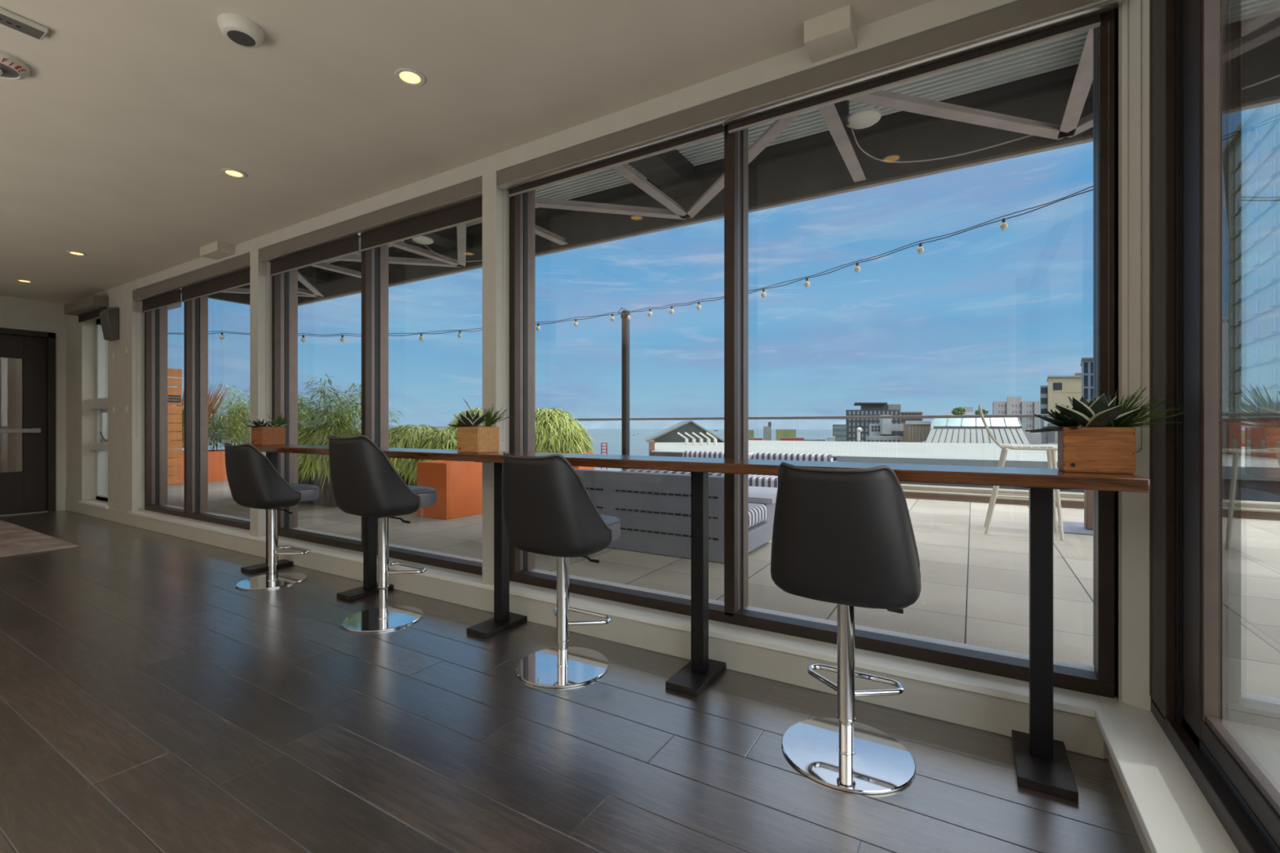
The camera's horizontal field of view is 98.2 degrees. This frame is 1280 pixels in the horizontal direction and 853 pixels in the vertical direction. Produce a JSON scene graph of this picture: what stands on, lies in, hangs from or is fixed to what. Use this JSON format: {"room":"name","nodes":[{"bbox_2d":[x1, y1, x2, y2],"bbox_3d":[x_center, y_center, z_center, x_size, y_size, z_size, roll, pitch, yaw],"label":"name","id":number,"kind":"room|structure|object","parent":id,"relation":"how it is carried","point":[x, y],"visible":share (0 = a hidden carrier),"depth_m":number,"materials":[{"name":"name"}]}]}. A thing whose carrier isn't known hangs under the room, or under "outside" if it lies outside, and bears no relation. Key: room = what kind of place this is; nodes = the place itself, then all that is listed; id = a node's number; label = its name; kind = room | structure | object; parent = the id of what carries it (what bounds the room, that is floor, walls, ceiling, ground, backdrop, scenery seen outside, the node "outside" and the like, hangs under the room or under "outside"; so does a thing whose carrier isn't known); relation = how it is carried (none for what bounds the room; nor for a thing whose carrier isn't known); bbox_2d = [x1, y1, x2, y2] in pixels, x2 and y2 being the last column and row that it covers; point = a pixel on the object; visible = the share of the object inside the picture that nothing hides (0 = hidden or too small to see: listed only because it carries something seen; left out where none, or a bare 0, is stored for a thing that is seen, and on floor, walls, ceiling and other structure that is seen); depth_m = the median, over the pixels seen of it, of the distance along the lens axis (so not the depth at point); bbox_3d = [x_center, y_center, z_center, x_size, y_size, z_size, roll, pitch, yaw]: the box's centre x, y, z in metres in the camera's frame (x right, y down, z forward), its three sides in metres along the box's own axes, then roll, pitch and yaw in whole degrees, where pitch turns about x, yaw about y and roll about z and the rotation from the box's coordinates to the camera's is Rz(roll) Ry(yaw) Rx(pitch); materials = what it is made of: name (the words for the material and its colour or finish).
{"room":"rooftop lounge","nodes":[
{"label":"rooftop lounge","id":0,"kind":"room"},
{"bbox_2d":[0,357,22,472],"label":"window","id":1,"kind":"structure","parent":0,"point":[11,369],"depth_m":8.67,"materials":[{"name":"glass"}]},
{"bbox_2d":[0,295,66,511],"bbox_3d":[-9.317,-0.195,4.531,0.140,2.830,6.570,0,0,31],"label":"wall","id":2,"kind":"structure","parent":0,"point":[20,313],"depth_m":7.23,"materials":[{"name":"paint"}]},
{"bbox_2d":[0,327,55,515],"bbox_3d":[-7.931,-0.058,6.785,0.195,2.316,1.082,0,0,31],"label":"door","id":3,"kind":"structure","parent":2,"relation":"in","point":[32,490],"depth_m":7.08,"materials":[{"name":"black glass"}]},
{"bbox_2d":[0,0,934,304],"bbox_3d":[-4.545,-1.700,1.774,11.120,0.180,6.960,0,0,31],"label":"ceiling","id":4,"kind":"structure","parent":0,"point":[116,143],"depth_m":2.72,"materials":[{"name":"paint"}]},
{"bbox_2d":[0,50,30,79],"bbox_3d":[-2.835,-1.577,2.427,0.224,0.066,0.224,0,0,31],"label":"fire alarm","id":5,"kind":"object","parent":4,"relation":"attached to","point":[11,67],"visible":1,"depth_m":2.44,"materials":[{"name":"white plastic"}]},
{"bbox_2d":[0,7,48,39],"bbox_3d":[-2.538,-1.597,2.073,0.093,0.026,0.440,0,0,31],"label":"air vent","id":6,"kind":"object","parent":4,"relation":"attached to","point":[9,19],"visible":1,"depth_m":2.19,"materials":[{"name":"white plastic"}]},
{"bbox_2d":[200,240,235,260],"bbox_3d":[-3.777,-1.571,4.957,0.340,0.081,0.137,0,0,31],"label":"soffit box","id":7,"kind":"object","parent":4,"relation":"attached to","point":[217,250],"visible":1,"depth_m":4.90,"materials":[{"name":"paint"}]},
{"bbox_2d":[221,168,247,177],"bbox_3d":[-2.575,-1.605,3.519,0.134,0.008,0.134,0,0,31],"label":"recessed light","id":8,"kind":"object","parent":4,"relation":"in","point":[231,172],"visible":1,"depth_m":3.51,"materials":[{"name":"white plastic"}]},
{"bbox_2d":[217,13,264,48],"bbox_3d":[-1.607,-1.586,2.237,0.156,0.048,0.156,0,0,31],"label":"ceiling speaker","id":9,"kind":"object","parent":4,"relation":"attached to","point":[242,31],"visible":1,"depth_m":2.20,"materials":[{"name":"white plastic"}]},
{"bbox_2d":[226,30,255,46],"bbox_3d":[-1.607,-1.564,2.237,0.094,0.004,0.093,0,0,31],"label":"grille","id":10,"kind":"object","parent":9,"relation":"attached to","point":[242,37],"depth_m":2.23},
{"bbox_2d":[394,66,425,86],"bbox_3d":[-1.057,-1.605,2.551,0.134,0.008,0.134,0,0,31],"label":"recessed light","id":11,"kind":"object","parent":4,"relation":"in","point":[408,76],"visible":1,"depth_m":2.54,"materials":[{"name":"white plastic"}]},
{"bbox_2d":[804,4,857,62],"bbox_3d":[0.764,-1.568,2.223,0.176,0.086,0.147,0,0,31],"label":"soffit box","id":12,"kind":"object","parent":4,"relation":"attached to","point":[832,33],"visible":1,"depth_m":2.18,"materials":[{"name":"paint"}]},
{"bbox_2d":[0,510,1145,852],"bbox_3d":[-5.907,1.160,2.499,13.700,0.120,6.600,0,0,31],"label":"floor","id":13,"kind":"structure","parent":0,"point":[151,702],"depth_m":1.95,"materials":[{"name":"brown wood"}]},
{"bbox_2d":[0,520,79,557],"bbox_3d":[-7.090,1.095,4.675,2.930,0.009,2.711,0,0,31],"label":"rug","id":14,"kind":"object","parent":13,"relation":"on","point":[15,540],"visible":1,"depth_m":5.26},
{"bbox_2d":[223,442,319,590],"bbox_3d":[-2.607,0.606,3.936,0.463,0.988,0.535,0,0,31],"label":"bar stool","id":15,"kind":"object","parent":13,"relation":"on","point":[254,482],"visible":1,"depth_m":3.77,"materials":[{"name":"leather"}]},
{"bbox_2d":[288,483,319,502],"bbox_3d":[-2.587,0.480,3.969,0.398,0.110,0.448,0,0,31],"label":"seat cushion","id":16,"kind":"object","parent":15,"relation":"on","point":[300,492],"depth_m":3.95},
{"bbox_2d":[328,434,436,632],"bbox_3d":[-1.464,0.572,3.167,0.463,1.056,0.535,0,0,31],"label":"bar stool","id":17,"kind":"object","parent":13,"relation":"on","point":[365,482],"visible":1,"depth_m":2.99,"materials":[{"name":"leather"}]},
{"bbox_2d":[408,485,436,507],"bbox_3d":[-1.445,0.412,3.201,0.398,0.110,0.448,0,0,31],"label":"seat cushion","id":18,"kind":"object","parent":17,"relation":"on","point":[424,496],"depth_m":3.19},
{"bbox_2d":[502,452,621,688],"bbox_3d":[-0.353,0.606,2.541,0.463,0.988,0.535,0,0,31],"label":"bar stool","id":19,"kind":"object","parent":13,"relation":"on","point":[548,508],"visible":1,"depth_m":2.36,"materials":[{"name":"leather"}]},
{"bbox_2d":[600,514,620,541],"bbox_3d":[-0.333,0.480,2.574,0.398,0.110,0.448,0,0,31],"label":"seat cushion","id":20,"kind":"object","parent":19,"relation":"on","point":[613,522],"depth_m":2.57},
{"bbox_2d":[240,444,1150,801],"bbox_3d":[-0.774,0.622,3.017,5.265,0.957,0.350,0,0,31],"label":"bar table","id":21,"kind":"object","parent":13,"relation":"on","point":[1042,762],"visible":0.77,"depth_m":2.11,"materials":[{"name":"brown wood"}]},
{"bbox_2d":[245,411,292,445],"bbox_3d":[-2.835,0.011,4.243,0.315,0.262,0.230,0,0,-16],"label":"succulent planter","id":22,"kind":"object","parent":21,"relation":"on","point":[268,433],"visible":1,"depth_m":4.20,"materials":[{"name":"red wood"}]},
{"bbox_2d":[448,398,512,453],"bbox_3d":[-0.878,-0.008,3.068,0.343,0.300,0.226,0,0,-12],"label":"succulent planter","id":23,"kind":"object","parent":21,"relation":"on","point":[472,437],"visible":1,"depth_m":3.02,"materials":[{"name":"brown wood"}]},
{"bbox_2d":[1025,386,1186,474],"bbox_3d":[1.450,0.011,1.725,0.256,0.262,0.425,0,0,-39],"label":"succulent planter","id":24,"kind":"object","parent":21,"relation":"on","point":[1086,443],"visible":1,"depth_m":1.69,"materials":[{"name":"brown wood"}]},
{"bbox_2d":[770,462,920,794],"bbox_3d":[0.694,0.606,1.869,0.463,0.988,0.535,0,0,31],"label":"bar stool","id":25,"kind":"object","parent":13,"relation":"on","point":[845,538],"visible":1,"depth_m":1.70,"materials":[{"name":"black leather"}]},
{"bbox_2d":[66,0,1121,758],"bbox_3d":[-2.935,-0.195,4.697,10.870,2.830,0.290,0,0,31],"label":"wall","id":26,"kind":"structure","parent":0,"point":[124,459],"depth_m":3.35,"materials":[{"name":"paint"}]},
{"bbox_2d":[64,294,108,322],"bbox_3d":[-6.710,-1.415,6.715,1.020,0.210,0.140,0,0,31],"label":"roller shade","id":27,"kind":"object","parent":26,"relation":"attached to","point":[90,307],"visible":0.98,"depth_m":6.63,"materials":[{"name":"fabric"}]},
{"bbox_2d":[89,318,107,502],"bbox_3d":[-6.576,-0.216,6.880,0.900,2.307,0.140,0,0,31],"label":"window","id":28,"kind":"structure","parent":26,"relation":"in","point":[100,403],"depth_m":7.08,"materials":[{"name":"white plastic"}]},
{"bbox_2d":[98,306,119,341],"bbox_3d":[-6.077,-1.175,6.350,0.240,0.367,0.114,0,0,31],"label":"wall speaker","id":29,"kind":"object","parent":26,"relation":"attached to","point":[109,317],"visible":1,"depth_m":6.30,"materials":[{"name":"grey plastic"}]},
{"bbox_2d":[144,288,249,529],"bbox_3d":[-4.390,-0.286,5.644,2.640,2.447,0.200,0,0,31],"label":"window","id":30,"kind":"structure","parent":26,"relation":"in","point":[196,310],"depth_m":5.83,"materials":[{"name":"brown metal"}]},
{"bbox_2d":[133,254,249,436],"bbox_3d":[-4.473,-0.642,5.507,2.634,1.696,0.085,0,0,31],"label":"roller shade","id":31,"kind":"object","parent":30,"relation":"attached to","point":[233,273],"visible":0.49,"depth_m":5.43,"materials":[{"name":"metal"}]},
{"bbox_2d":[208,330,249,339],"bbox_3d":[-5.979,-1.333,8.113,0.648,0.120,0.082,0,0,6],"label":"string light","id":32,"kind":"object","parent":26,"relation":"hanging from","point":[221,336],"depth_m":8.11,"materials":[{"name":"black plastic"}]},
{"bbox_2d":[271,235,482,575],"bbox_3d":[-1.990,-0.286,4.202,2.680,2.447,0.200,0,0,31],"label":"window","id":33,"kind":"structure","parent":26,"relation":"in","point":[375,262],"depth_m":4.27,"materials":[{"name":"brown metal"}]},
{"bbox_2d":[259,177,482,422],"bbox_3d":[-2.068,-0.472,4.062,2.664,2.056,0.085,0,0,31],"label":"roller shade","id":34,"kind":"object","parent":33,"relation":"attached to","point":[461,204],"visible":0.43,"depth_m":3.91,"materials":[{"name":"fabric"}]},
{"bbox_2d":[388,328,482,341],"bbox_3d":[-2.857,-1.278,7.784,1.359,0.157,0.082,0,0,6],"label":"string light","id":35,"kind":"object","parent":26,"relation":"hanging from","point":[421,337],"depth_m":7.77,"materials":[{"name":"black plastic"}]},
{"bbox_2d":[65,499,1104,759],"bbox_3d":[-3.015,1.031,4.571,10.622,0.138,0.014,0,0,31],"label":"baseboard","id":36,"kind":"structure","parent":26,"relation":"attached to","point":[1080,734],"depth_m":2.51,"materials":[{"name":"paint"}]},
{"bbox_2d":[78,499,1239,852],"bbox_3d":[-3.754,0.951,2.547,10.260,0.027,4.500,0,0,31],"label":"baseboard","id":37,"kind":"structure","parent":26,"relation":"attached to","point":[1174,815],"depth_m":1.93,"materials":[{"name":"paint"}]},
{"bbox_2d":[509,8,1115,698],"bbox_3d":[0.471,-0.286,2.723,2.833,2.447,0.200,0,0,31],"label":"window","id":38,"kind":"structure","parent":26,"relation":"in","point":[1099,679],"depth_m":2.63,"materials":[{"name":"brown metal"}]},
{"bbox_2d":[497,0,1122,440],"bbox_3d":[0.398,-0.710,2.589,2.829,1.591,0.100,0,0,31],"label":"roller shade","id":39,"kind":"object","parent":38,"relation":"attached to","point":[1024,24],"visible":0.88,"depth_m":2.31,"materials":[{"name":"fabric"}]},
{"bbox_2d":[1127,0,1142,453],"bbox_3d":[1.649,-0.754,1.848,0.037,1.685,0.004,0,0,31],"label":"chain","id":40,"kind":"object","parent":39,"relation":"hanging from","point":[1128,0],"visible":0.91,"depth_m":1.84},
{"bbox_2d":[1115,0,1151,711],"bbox_3d":[1.760,-0.337,1.914,0.195,2.547,0.226,0,0,31],"label":"trim","id":41,"kind":"structure","parent":26,"relation":"attached to","point":[1135,505],"depth_m":1.86,"materials":[{"name":"paint"}]},
{"bbox_2d":[164,469,1279,719],"bbox_3d":[1.965,1.135,5.212,30.000,0.330,5.640,0,0,31],"label":"paving","id":42,"kind":"object","parent":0,"point":[975,584],"depth_m":3.60,"materials":[{"name":"concrete"}]},
{"bbox_2d":[167,368,182,484],"bbox_3d":[-8.057,0.004,8.790,0.132,1.931,1.270,0,0,31],"label":"slatted screen","id":43,"kind":"object","parent":42,"relation":"on","point":[174,394],"visible":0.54,"depth_m":9.22,"materials":[{"name":"brown wood"}]},
{"bbox_2d":[167,386,183,484],"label":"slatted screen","id":44,"kind":"object","parent":42,"relation":"on","point":[182,414],"depth_m":9.59,"materials":[{"name":"wood"}]},
{"bbox_2d":[208,378,244,481],"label":"planter","id":45,"kind":"object","parent":42,"relation":"on","point":[216,468],"depth_m":9.98,"materials":[{"name":"metal"}]},
{"bbox_2d":[216,382,314,449],"bbox_3d":[-7.360,0.064,10.950,1.349,1.813,1.886,0,0,31],"label":"plant","id":46,"kind":"object","parent":42,"relation":"on","point":[236,409],"visible":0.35,"depth_m":10.48,"materials":[{"name":"plant"}]},
{"bbox_2d":[297,388,325,454],"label":"plant","id":47,"kind":"object","parent":42,"relation":"on","point":[300,423],"depth_m":7.54,"materials":[{"name":"green plant"}]},
{"bbox_2d":[297,374,405,506],"bbox_3d":[-3.885,0.166,7.066,1.623,1.609,1.389,0,0,41],"label":"planter","id":48,"kind":"object","parent":42,"relation":"on","point":[314,471],"visible":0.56,"depth_m":6.79,"materials":[{"name":"metal"}]},
{"bbox_2d":[388,457,436,485],"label":"plant","id":49,"kind":"object","parent":42,"relation":"on","point":[407,468],"depth_m":6.56,"materials":[{"name":"plant"}]},
{"bbox_2d":[388,423,457,449],"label":"plant","id":50,"kind":"object","parent":42,"relation":"on","point":[404,437],"depth_m":6.78,"materials":[{"name":"plant"}]},
{"bbox_2d":[417,460,482,519],"bbox_3d":[-2.030,0.676,6.178,0.475,0.588,0.700,0,0,31],"label":"planter","id":51,"kind":"object","parent":42,"relation":"on","point":[458,485],"visible":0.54,"depth_m":5.91,"materials":[{"name":"metal"}]},
{"bbox_2d":[443,407,482,434],"bbox_3d":[-2.344,0.346,8.120,1.377,1.248,1.328,0,0,44],"label":"plant","id":52,"kind":"object","parent":42,"relation":"on","point":[474,410],"visible":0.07,"depth_m":7.94,"materials":[{"name":"plant"}]},
{"bbox_2d":[535,407,595,469],"bbox_3d":[-1.354,0.349,7.814,1.656,1.242,1.176,0,0,29],"label":"planter","id":53,"kind":"object","parent":42,"relation":"on","point":[563,434],"visible":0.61,"depth_m":7.40,"materials":[{"name":"plant"}]},
{"bbox_2d":[618,307,630,470],"bbox_3d":[-0.201,-0.323,7.505,0.235,2.585,0.217,0,0,31],"label":"pole","id":54,"kind":"object","parent":42,"relation":"on","point":[624,322],"visible":0.7,"depth_m":7.45,"materials":[{"name":"metal"}]},
{"bbox_2d":[536,311,620,331],"bbox_3d":[-0.837,-1.424,7.572,1.150,0.235,0.082,0,0,6],"label":"string light","id":55,"kind":"object","parent":54,"relation":"hanging from","point":[612,318],"depth_m":7.56,"materials":[{"name":"black plastic"}]},
{"bbox_2d":[573,468,773,563],"bbox_3d":[-0.044,0.659,4.809,2.170,0.622,0.901,0,0,31],"label":"outdoor sofa","id":56,"kind":"object","parent":42,"relation":"on","point":[653,507],"visible":0.48,"depth_m":4.22,"materials":[{"name":"grey plastic"}]},
{"bbox_2d":[620,468,724,475],"bbox_3d":[0.287,0.496,4.302,1.020,0.297,0.160,0,0,31],"label":"cushion","id":57,"kind":"object","parent":56,"relation":"on","point":[628,469],"depth_m":4.31,"materials":[{"name":"fabric"}]},
{"bbox_2d":[748,502,767,528],"bbox_3d":[0.468,0.718,4.604,1.020,0.145,0.665,0,0,31],"label":"seat cushion","id":58,"kind":"object","parent":56,"relation":"on","point":[757,513],"depth_m":4.42,"materials":[{"name":"fabric"}]},
{"bbox_2d":[180,0,1279,306],"bbox_3d":[0.326,-0.965,4.669,19.250,3.870,3.020,0,0,31],"label":"canopy","id":59,"kind":"object","parent":42,"relation":"on","point":[1044,91],"visible":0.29,"depth_m":5.21,"materials":[{"name":"metal"}]},
{"bbox_2d":[404,235,482,262],"bbox_3d":[-2.207,-2.527,7.364,1.742,0.586,0.417,0,0,-11],"label":"lamp","id":60,"kind":"object","parent":59,"relation":"hanging from","point":[424,240],"visible":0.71,"depth_m":7.17,"materials":[{"name":"white plastic"}]},
{"bbox_2d":[626,296,724,319],"bbox_3d":[0.430,-1.483,7.011,1.460,0.130,0.070,0,0,38],"label":"string light","id":61,"kind":"object","parent":59,"relation":"hanging from","point":[698,307],"depth_m":7.02,"materials":[{"name":"black plastic"}]},
{"bbox_2d":[748,186,1093,297],"bbox_3d":[2.471,-1.693,5.435,3.043,0.494,0.070,0,0,38],"label":"string light","id":62,"kind":"object","parent":59,"relation":"hanging from","point":[1003,226],"depth_m":5.26,"materials":[{"name":"black plastic"}]},
{"bbox_2d":[834,99,1032,162],"bbox_3d":[2.347,-2.527,4.535,1.742,0.586,0.417,0,0,-11],"label":"lamp","id":63,"kind":"object","parent":59,"relation":"hanging from","point":[865,117],"visible":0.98,"depth_m":4.33,"materials":[{"name":"white plastic"}]},
{"bbox_2d":[1248,114,1279,142],"bbox_3d":[4.416,-2.100,3.934,0.148,0.145,0.070,0,0,38],"label":"string light","id":64,"kind":"object","parent":59,"relation":"hanging from","point":[1253,135],"depth_m":3.94,"materials":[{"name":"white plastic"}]},
{"bbox_2d":[682,450,837,488],"bbox_3d":[1.367,0.652,7.158,2.070,0.615,1.020,0,0,31],"label":"outdoor sofa","id":65,"kind":"object","parent":42,"relation":"on","point":[764,481],"visible":0.27,"depth_m":6.99,"materials":[{"name":"grey fabric"}]},
{"bbox_2d":[682,450,753,458],"bbox_3d":[1.073,0.472,7.650,1.000,0.255,0.220,0,0,31],"label":"cushion","id":66,"kind":"object","parent":65,"relation":"on","point":[702,454],"depth_m":7.63,"materials":[{"name":"fabric"}]},
{"bbox_2d":[748,474,777,488],"bbox_3d":[1.749,0.680,6.795,1.000,0.160,0.790,0,0,31],"label":"seat cushion","id":67,"kind":"object","parent":65,"relation":"on","point":[764,481],"depth_m":6.54,"materials":[{"name":"fabric"}]},
{"bbox_2d":[752,452,833,462],"bbox_3d":[1.948,0.472,7.125,1.000,0.255,0.220,0,0,31],"label":"cushion","id":68,"kind":"object","parent":65,"relation":"on","point":[758,455],"depth_m":7.02,"materials":[{"name":"fabric"}]},
{"bbox_2d":[748,486,777,521],"bbox_3d":[0.827,0.805,5.745,1.400,0.310,0.900,0,0,31],"label":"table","id":69,"kind":"object","parent":42,"relation":"on","point":[766,496],"visible":0.12,"depth_m":5.20,"materials":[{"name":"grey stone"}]},
{"bbox_2d":[977,404,1064,540],"bbox_3d":[3.443,0.385,5.048,0.623,1.174,0.436,0,0,31],"label":"bar chair","id":70,"kind":"object","parent":42,"relation":"on","point":[1051,451],"visible":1,"depth_m":4.98,"materials":[{"name":"beige metal"}]},
{"bbox_2d":[1057,489,1093,535],"bbox_3d":[4.304,0.492,5.125,0.860,0.955,0.820,0,0,31],"label":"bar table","id":71,"kind":"object","parent":42,"relation":"on","point":[1086,527],"visible":0.09,"depth_m":5.15,"materials":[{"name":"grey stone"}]},
{"bbox_2d":[903,492,1279,520],"bbox_3d":[3.496,1.294,7.760,30.000,0.812,0.335,0,0,31],"label":"curb","id":72,"kind":"object","parent":42,"relation":"on","point":[1073,504],"depth_m":6.89,"materials":[{"name":"concrete"}]},
{"bbox_2d":[596,469,1279,512],"bbox_3d":[3.503,0.852,7.771,30.000,0.073,0.390,0,0,31],"label":"coping","id":73,"kind":"object","parent":72,"relation":"on","point":[959,491],"depth_m":7.07},
{"bbox_2d":[551,412,1279,421],"bbox_3d":[4.738,0.332,7.011,18.100,0.967,0.050,0,0,31],"label":"glass balustrade","id":74,"kind":"object","parent":73,"relation":"on","point":[1230,414],"visible":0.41,"depth_m":7.77,"materials":[{"name":"metal"}]},
{"bbox_2d":[1228,448,1279,530],"bbox_3d":[5.001,0.385,4.404,0.623,1.174,0.436,0,0,31],"label":"bar chair","id":75,"kind":"object","parent":42,"relation":"on","point":[1235,452],"visible":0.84,"depth_m":4.37,"materials":[{"name":"beige metal"}]},
{"bbox_2d":[1106,746,1151,852],"bbox_3d":[-0.022,-0.195,-1.008,0.240,2.830,6.650,0,0,31],"label":"wall","id":76,"kind":"structure","parent":0,"point":[1145,846],"depth_m":1.57,"materials":[{"name":"paint"}]},
{"bbox_2d":[1149,0,1279,852],"bbox_3d":[0.581,-0.281,-0.097,0.103,2.437,4.432,0,0,31],"label":"window","id":77,"kind":"structure","parent":76,"relation":"in","point":[1205,55],"depth_m":1.52,"materials":[{"name":"brown metal"}]},
{"bbox_2d":[1248,714,1279,791],"bbox_3d":[4.891,1.135,-6.054,13.380,0.330,10.660,0,0,31],"label":"paving","id":78,"kind":"object","parent":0,"point":[1265,731],"depth_m":1.69,"materials":[{"name":"concrete"}]},
{"label":"outside","id":79,"kind":"structure","parent":0,"visible":0},
{"bbox_2d":[992,396,1039,444],"bbox_3d":[232.166,1.564,342.600,44.692,39.072,26.800,0,0,0],"label":"apartment building","id":80,"kind":"structure","parent":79,"point":[1014,405],"depth_m":329.98,"materials":[{"name":"concrete"}]},
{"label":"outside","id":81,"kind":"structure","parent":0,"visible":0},
{"bbox_2d":[866,414,903,439],"bbox_3d":[38.246,0.137,85.900,8.230,3.726,8.200,0,0,0],"label":"building","id":82,"kind":"structure","parent":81,"point":[885,430],"depth_m":83.53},
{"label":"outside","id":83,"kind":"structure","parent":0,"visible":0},
{"bbox_2d":[905,420,931,440],"bbox_3d":[39.525,0.605,78.900,6.373,2.789,6.200,0,0,0],"label":"shed","id":84,"kind":"object","parent":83,"point":[917,430],"visible":0.93,"depth_m":76.00,"materials":[{"name":"metal"}]},
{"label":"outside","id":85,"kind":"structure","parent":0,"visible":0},
{"bbox_2d":[1080,357,1093,402],"bbox_3d":[95.041,1.239,115.850,15.433,29.721,12.300,0,0,0],"label":"tower","id":86,"kind":"structure","parent":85,"point":[1086,363],"depth_m":109.99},
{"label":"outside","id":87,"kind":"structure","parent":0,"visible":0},
{"bbox_2d":[899,412,922,442],"bbox_3d":[96.460,8.038,197.480,14.796,26.124,15.040,0,0,0],"label":"block","id":88,"kind":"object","parent":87,"point":[901,420],"visible":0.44,"depth_m":190.00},
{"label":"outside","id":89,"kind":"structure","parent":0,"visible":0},
{"bbox_2d":[845,402,901,442],"bbox_3d":[77.598,6.721,185.980,25.208,28.758,22.040,0,0,0],"label":"building","id":90,"kind":"structure","parent":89,"point":[866,408],"depth_m":174.99,"materials":[{"name":"concrete"}]},
{"bbox_2d":[887,404,901,410],"bbox_3d":[84.382,-6.208,185.000,3.833,1.900,14.225,0,0,20],"label":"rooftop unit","id":91,"kind":"object","parent":90,"relation":"on","point":[890,406],"depth_m":179.01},
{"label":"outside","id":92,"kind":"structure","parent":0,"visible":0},
{"bbox_2d":[1040,373,1081,444],"bbox_3d":[120.794,0.729,157.825,23.938,30.741,16.350,0,0,0],"label":"building","id":93,"kind":"structure","parent":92,"point":[1059,388],"depth_m":150.01,"materials":[{"name":"concrete"}]},
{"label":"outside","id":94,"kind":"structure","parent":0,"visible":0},
{"bbox_2d":[943,407,974,415],"bbox_3d":[247.284,5.623,430.000,34.183,40.953,20.000,0,0,0],"label":"block","id":95,"kind":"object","parent":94,"point":[969,411],"visible":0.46,"depth_m":420.00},
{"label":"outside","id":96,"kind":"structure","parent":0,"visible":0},
{"bbox_2d":[480,419,933,429],"bbox_3d":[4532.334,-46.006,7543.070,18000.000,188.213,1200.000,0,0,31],"label":"hills","id":97,"kind":"structure","parent":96,"point":[753,424],"depth_m":8883.94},
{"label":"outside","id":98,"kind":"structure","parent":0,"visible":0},
{"bbox_2d":[832,424,846,441],"bbox_3d":[60.201,10.262,167.480,9.249,21.677,15.040,0,0,0],"label":"block","id":99,"kind":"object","parent":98,"point":[839,431],"visible":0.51,"depth_m":160.00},
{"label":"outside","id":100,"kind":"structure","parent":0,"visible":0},
{"bbox_2d":[763,422,771,440],"bbox_3d":[25.586,6.100,111.500,2.254,14.000,3.000,0,0,0],"label":"stack","id":101,"kind":"object","parent":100,"point":[766,430],"visible":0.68,"depth_m":109.99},
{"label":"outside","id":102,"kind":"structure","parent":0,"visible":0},
{"bbox_2d":[649,440,1279,502],"bbox_3d":[36.998,8.540,45.784,103.734,13.120,39.400,0,0,31],"label":"neighbouring roof","id":103,"kind":"structure","parent":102,"point":[1258,478],"depth_m":38.83,"materials":[{"name":"white"}]},
{"bbox_2d":[648,440,654,456],"bbox_3d":[1.020,6.158,47.500,0.442,9.884,3.008,0,0,1],"label":"brick pier","id":104,"kind":"structure","parent":103,"relation":"on","point":[651,442],"depth_m":46.00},
{"bbox_2d":[924,417,1029,444],"bbox_3d":[42.743,0.647,71.150,15.888,3.618,6.700,0,0,0],"label":"skylight","id":105,"kind":"object","parent":103,"relation":"on","point":[955,430],"visible":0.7,"depth_m":69.30,"materials":[{"name":"clear glass"}]},
{"bbox_2d":[1031,432,1041,444],"bbox_3d":[45.673,1.373,64.000,4.010,1.255,4.000,0,0,0],"label":"rooftop unit","id":106,"kind":"object","parent":103,"relation":"on","point":[1036,437],"visible":1,"depth_m":62.00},
{"bbox_2d":[1228,417,1279,458],"bbox_3d":[47.027,0.765,42.641,27.156,2.670,3.555,0,0,-44],"label":"brick building","id":107,"kind":"structure","parent":103,"relation":"on","point":[1243,433],"depth_m":36.85,"materials":[{"name":"brick"}]},
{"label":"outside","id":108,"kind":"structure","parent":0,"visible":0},
{"bbox_2d":[776,429,795,440],"bbox_3d":[31.251,6.840,119.000,6.108,12.521,8.000,0,0,0],"label":"building","id":109,"kind":"structure","parent":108,"point":[780,433],"depth_m":114.99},
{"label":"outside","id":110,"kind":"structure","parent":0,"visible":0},
{"bbox_2d":[779,437,804,440],"bbox_3d":[29.405,7.654,107.500,5.805,10.892,5.000,0,0,0],"label":"roof","id":111,"kind":"structure","parent":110,"point":[780,438],"depth_m":105.00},
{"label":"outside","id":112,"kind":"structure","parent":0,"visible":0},
{"bbox_2d":[1228,102,1279,418],"bbox_3d":[114.455,-16.093,102.961,14.800,64.386,99.411,0,0,34],"label":"residential tower","id":113,"kind":"structure","parent":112,"point":[1255,341],"depth_m":83.49,"materials":[{"name":"glass"}]},
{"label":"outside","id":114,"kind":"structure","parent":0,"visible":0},
{"bbox_2d":[1044,420,1058,442],"bbox_3d":[55.653,0.495,72.250,9.334,3.010,7.500,0,0,0],"label":"rooftop unit","id":115,"kind":"object","parent":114,"point":[1049,437],"visible":0.29,"depth_m":69.56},
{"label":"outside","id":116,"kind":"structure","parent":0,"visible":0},
{"bbox_2d":[168,428,925,470],"bbox_3d":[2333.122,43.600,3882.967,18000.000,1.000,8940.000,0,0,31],"label":"sea","id":117,"kind":"structure","parent":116,"point":[638,446],"depth_m":2252.80,"materials":[{"name":"liquid"}]},
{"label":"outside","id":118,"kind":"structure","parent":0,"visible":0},
{"bbox_2d":[951,406,965,414],"bbox_3d":[172.316,-3.228,299.977,6.852,14.984,4.756,0,0,31],"label":"tree","id":119,"kind":"object","parent":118,"point":[962,411],"visible":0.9,"depth_m":298.69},
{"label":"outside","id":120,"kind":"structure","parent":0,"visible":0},
{"bbox_2d":[645,420,724,443],"bbox_3d":[5.721,4.646,76.850,9.750,10.909,14.900,0,0,0],"label":"building","id":121,"kind":"structure","parent":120,"point":[669,434],"depth_m":70.00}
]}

